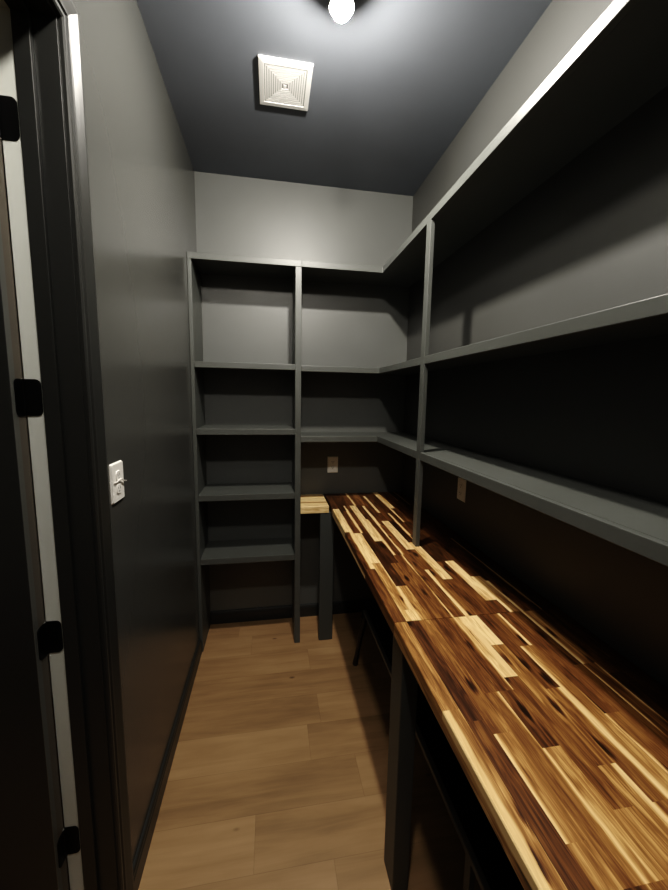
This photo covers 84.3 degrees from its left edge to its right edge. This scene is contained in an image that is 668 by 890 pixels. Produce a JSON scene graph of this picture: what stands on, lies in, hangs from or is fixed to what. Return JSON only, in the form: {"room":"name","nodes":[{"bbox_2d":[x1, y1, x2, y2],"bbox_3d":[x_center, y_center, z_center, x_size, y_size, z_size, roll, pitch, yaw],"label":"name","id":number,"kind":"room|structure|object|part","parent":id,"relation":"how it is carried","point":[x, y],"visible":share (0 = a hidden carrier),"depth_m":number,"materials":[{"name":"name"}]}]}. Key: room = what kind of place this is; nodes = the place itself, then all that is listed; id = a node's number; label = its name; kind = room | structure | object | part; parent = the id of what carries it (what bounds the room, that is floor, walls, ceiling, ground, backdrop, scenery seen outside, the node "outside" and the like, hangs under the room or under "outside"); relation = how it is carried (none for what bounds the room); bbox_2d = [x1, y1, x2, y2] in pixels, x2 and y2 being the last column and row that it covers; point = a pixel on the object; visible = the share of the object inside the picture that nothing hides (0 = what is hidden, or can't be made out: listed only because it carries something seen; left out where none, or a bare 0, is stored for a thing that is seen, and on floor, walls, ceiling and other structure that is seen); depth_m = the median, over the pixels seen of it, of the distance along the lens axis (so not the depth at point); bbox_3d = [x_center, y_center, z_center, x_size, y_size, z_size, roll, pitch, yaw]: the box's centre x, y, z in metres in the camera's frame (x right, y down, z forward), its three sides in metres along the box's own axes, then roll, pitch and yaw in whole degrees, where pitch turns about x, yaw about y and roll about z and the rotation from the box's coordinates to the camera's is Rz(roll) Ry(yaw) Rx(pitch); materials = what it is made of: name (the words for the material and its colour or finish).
{"room":"pantry","nodes":[
{"label":"pantry","id":0,"kind":"room"},
{"bbox_2d":[1,140,52,694],"bbox_3d":[-1.660,-0.128,1.796,1.529,2.937,0.100,0,7,-10],"label":"wall","id":1,"kind":"structure","parent":0,"point":[1,140],"depth_m":1.75,"materials":[{"name":"paint"}]},
{"bbox_2d":[72,0,198,862],"bbox_3d":[-0.655,0.016,0.816,0.121,2.937,3.250,0,7,-10],"label":"wall","id":2,"kind":"structure","parent":0,"point":[142,179],"depth_m":1.31,"materials":[{"name":"grey paint"}]},
{"bbox_2d":[0,95,79,889],"bbox_3d":[-1.107,0.277,0.831,0.836,2.377,0.047,0,7,-10],"label":"door","id":3,"kind":"structure","parent":2,"relation":"in","point":[35,845],"depth_m":0.90,"materials":[{"name":"black wood"}]},
{"bbox_3d":[-0.722,-0.109,0.849,0.002,0.086,0.033,0,8,-10],"label":"hinge plate","id":4,"kind":"part","parent":3,"relation":"part of","materials":[{"name":"black metal"}]},
{"bbox_3d":[-0.732,0.496,0.927,0.002,0.086,0.033,0,8,-10],"label":"hinge plate","id":5,"kind":"part","parent":3,"relation":"part of","materials":[{"name":"black metal"}]},
{"bbox_3d":[-0.742,1.104,1.006,0.002,0.086,0.033,0,8,-10],"label":"hinge plate","id":6,"kind":"part","parent":3,"relation":"part of","materials":[{"name":"black metal"}]},
{"bbox_2d":[0,0,83,889],"bbox_3d":[-0.644,0.319,0.520,0.040,2.413,0.856,0,7,-10],"label":"trim","id":7,"kind":"structure","parent":2,"relation":"attached to","point":[13,158],"depth_m":0.89,"materials":[{"name":"grey paint"}]},
{"bbox_2d":[4,0,98,889],"bbox_3d":[-0.607,0.327,0.528,0.034,2.395,0.820,0,7,-10],"label":"trim","id":8,"kind":"structure","parent":2,"relation":"attached to","point":[21,24],"depth_m":0.87,"materials":[{"name":"black wood"}]},
{"bbox_2d":[24,0,118,889],"bbox_3d":[-0.583,0.318,0.531,0.082,2.413,0.856,0,7,-10],"label":"trim","id":9,"kind":"structure","parent":2,"relation":"attached to","point":[44,20],"depth_m":0.89,"materials":[{"name":"black wood"}]},
{"bbox_2d":[49,0,133,889],"bbox_3d":[-0.534,0.292,0.536,0.019,2.465,0.960,0,7,-10],"label":"trim","id":10,"kind":"structure","parent":2,"relation":"attached to","point":[67,14],"depth_m":0.92,"materials":[{"name":"black wood"}]},
{"bbox_2d":[109,460,126,504],"bbox_3d":[-0.632,0.108,1.084,0.013,0.117,0.087,0,7,-10],"label":"power outlet","id":11,"kind":"object","parent":2,"relation":"attached to","point":[117,480],"visible":1,"depth_m":1.07,"materials":[{"name":"white plastic"}]},
{"bbox_2d":[116,470,120,480],"bbox_3d":[-0.631,0.089,1.080,0.003,0.029,0.033,0,8,-10],"label":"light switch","id":12,"kind":"object","parent":11,"relation":"attached to","point":[118,472],"depth_m":1.08,"materials":[{"name":"white plastic"}]},
{"bbox_2d":[116,483,121,493],"bbox_3d":[-0.632,0.128,1.085,0.003,0.029,0.033,0,8,-10],"label":"receptacle","id":13,"kind":"object","parent":11,"relation":"attached to","point":[118,485],"depth_m":1.08,"materials":[{"name":"white plastic"}]},
{"bbox_2d":[133,639,201,889],"bbox_3d":[-0.735,1.330,1.732,0.014,0.093,1.173,0,7,-10],"label":"baseboard","id":14,"kind":"structure","parent":2,"relation":"attached to","point":[142,851],"depth_m":1.48,"materials":[{"name":"black wood"}]},
{"bbox_2d":[51,612,480,889],"bbox_3d":[-0.739,1.512,1.000,3.260,0.080,3.490,0,7,-10],"label":"floor","id":15,"kind":"structure","parent":0,"point":[277,779],"depth_m":1.56,"materials":[{"name":"brown wood"}]},
{"bbox_2d":[187,251,301,651],"bbox_3d":[-0.537,0.102,2.358,0.626,2.374,0.298,0,7,-10],"label":"shelving unit","id":16,"kind":"object","parent":15,"relation":"on","point":[284,548],"visible":0.99,"depth_m":2.26,"materials":[{"name":"grey wood"}]},
{"bbox_3d":[-0.837,0.120,2.309,0.020,2.339,0.297,0,8,-10],"label":"panel","id":17,"kind":"part","parent":16,"relation":"part of","materials":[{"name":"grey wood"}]},
{"bbox_3d":[-0.520,-1.067,2.215,0.626,0.019,0.279,0,8,-10],"label":"shelf","id":18,"kind":"part","parent":16,"relation":"part of","materials":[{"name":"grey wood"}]},
{"bbox_3d":[-0.543,-0.105,2.340,0.570,0.019,0.276,0,8,-10],"label":"shelf","id":19,"kind":"part","parent":16,"relation":"part of","materials":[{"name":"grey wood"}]},
{"bbox_3d":[-0.550,0.287,2.391,0.570,0.019,0.276,0,8,-10],"label":"shelf","id":20,"kind":"part","parent":16,"relation":"part of","materials":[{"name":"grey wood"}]},
{"bbox_3d":[-0.557,0.684,2.443,0.570,0.019,0.276,0,8,-10],"label":"shelf","id":21,"kind":"part","parent":16,"relation":"part of","materials":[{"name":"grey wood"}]},
{"bbox_3d":[-0.537,-0.487,2.291,0.570,0.019,0.276,0,8,-10],"label":"shelf","id":22,"kind":"part","parent":16,"relation":"part of","materials":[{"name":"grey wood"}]},
{"bbox_2d":[318,511,333,639],"bbox_3d":[-0.052,0.859,2.412,0.090,0.874,0.038,0,7,-10],"label":"post","id":23,"kind":"object","parent":15,"relation":"on","point":[326,522],"visible":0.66,"depth_m":2.39,"materials":[{"name":"grey paint"}]},
{"bbox_2d":[301,494,328,513],"bbox_3d":[-0.145,0.389,2.463,0.178,0.043,0.296,0,7,-10],"label":"countertop","id":24,"kind":"structure","parent":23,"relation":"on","point":[310,503],"depth_m":2.36,"materials":[{"name":"brown wood"}]},
{"bbox_2d":[384,635,417,889],"bbox_3d":[0.215,1.022,1.193,0.054,0.873,0.091,0,7,-10],"label":"post","id":25,"kind":"object","parent":15,"relation":"on","point":[404,685],"visible":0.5,"depth_m":1.16,"materials":[{"name":"grey paint"}]},
{"bbox_2d":[194,171,412,613],"bbox_3d":[-0.193,-0.207,2.590,1.631,2.937,0.120,0,7,-10],"label":"wall","id":26,"kind":"structure","parent":0,"point":[246,319],"depth_m":2.48,"materials":[{"name":"grey paint"}]},
{"bbox_2d":[211,605,291,624],"bbox_3d":[-0.587,1.214,2.642,0.567,0.093,0.014,0,7,-10],"label":"baseboard","id":27,"kind":"structure","parent":26,"relation":"attached to","point":[285,611],"depth_m":2.63,"materials":[{"name":"black wood"}]},
{"bbox_2d":[327,456,337,472],"bbox_3d":[-0.009,0.138,2.601,0.076,0.117,0.008,0,7,-10],"label":"power outlet","id":28,"kind":"object","parent":26,"relation":"attached to","point":[332,461],"visible":1,"depth_m":2.60,"materials":[{"name":"white plastic"}]},
{"bbox_2d":[300,598,379,616],"bbox_3d":[0.105,1.210,2.760,0.762,0.093,0.014,0,7,-10],"label":"baseboard","id":29,"kind":"structure","parent":26,"relation":"attached to","point":[349,606],"depth_m":2.75,"materials":[{"name":"black wood"}]},
{"bbox_2d":[136,0,551,195],"bbox_3d":[-0.689,-1.480,0.612,3.260,0.080,3.490,0,7,-10],"label":"ceiling","id":30,"kind":"structure","parent":0,"point":[394,83],"depth_m":1.56,"materials":[{"name":"grey paint"}]},
{"bbox_2d":[258,54,312,110],"bbox_3d":[-0.212,-1.552,1.592,0.220,0.012,0.244,0,7,-10],"label":"ceiling vent","id":31,"kind":"object","parent":30,"relation":"in","point":[284,83],"visible":1,"depth_m":1.57,"materials":[{"name":"white plastic"}]},
{"bbox_2d":[329,0,354,22],"bbox_3d":[0.025,-1.436,1.180,0.092,0.128,0.092,0,7,-10],"label":"ceiling light","id":32,"kind":"object","parent":30,"relation":"attached to","point":[341,10],"visible":1,"depth_m":1.17,"materials":[{"name":"white glass"}]},
{"bbox_2d":[401,0,667,688],"bbox_3d":[0.834,0.008,1.070,0.120,2.937,3.250,0,7,-10],"label":"wall","id":33,"kind":"structure","parent":0,"point":[592,237],"depth_m":1.21,"materials":[{"name":"grey paint"}]},
{"bbox_2d":[324,492,557,634],"bbox_3d":[0.339,0.466,1.928,0.572,0.043,1.523,0,7,-10],"label":"countertop","id":34,"kind":"structure","parent":33,"relation":"attached to","point":[446,576],"depth_m":1.51,"materials":[{"name":"brown wood"}]},
{"bbox_2d":[457,477,465,502],"bbox_3d":[0.637,0.223,1.849,0.008,0.117,0.076,0,7,-10],"label":"power outlet","id":35,"kind":"object","parent":33,"relation":"attached to","point":[461,489],"visible":0.97,"depth_m":1.84,"materials":[{"name":"white plastic"}]},
{"bbox_2d":[301,0,667,566],"bbox_3d":[0.402,-0.165,0.973,0.763,1.457,3.250,0,7,-10],"label":"shelving","id":36,"kind":"object","parent":33,"relation":"attached to","point":[620,63],"visible":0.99,"depth_m":1.04,"materials":[{"name":"grey wood"}]},
{"bbox_3d":[0.397,-0.235,1.644,0.020,1.422,0.043,0,8,-10],"label":"upright post","id":37,"kind":"part","parent":36,"relation":"part of","materials":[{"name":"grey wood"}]},
{"bbox_3d":[0.397,0.127,1.011,0.763,0.019,3.250,0,8,-10],"label":"shelf","id":38,"kind":"part","parent":36,"relation":"part of","materials":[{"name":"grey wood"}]},
{"bbox_3d":[0.414,-0.878,0.880,0.763,0.019,3.250,0,8,-10],"label":"shelf","id":39,"kind":"part","parent":36,"relation":"part of","materials":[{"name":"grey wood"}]},
{"bbox_3d":[0.404,-0.292,0.956,0.763,0.019,3.250,0,8,-10],"label":"shelf","id":40,"kind":"part","parent":36,"relation":"part of","materials":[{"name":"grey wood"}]},
{"bbox_2d":[394,608,667,889],"bbox_3d":[0.611,0.677,0.341,0.572,0.043,1.724,0,7,-10],"label":"countertop","id":41,"kind":"structure","parent":33,"relation":"attached to","point":[560,739],"depth_m":0.75,"materials":[{"name":"brown wood"}]}
]}

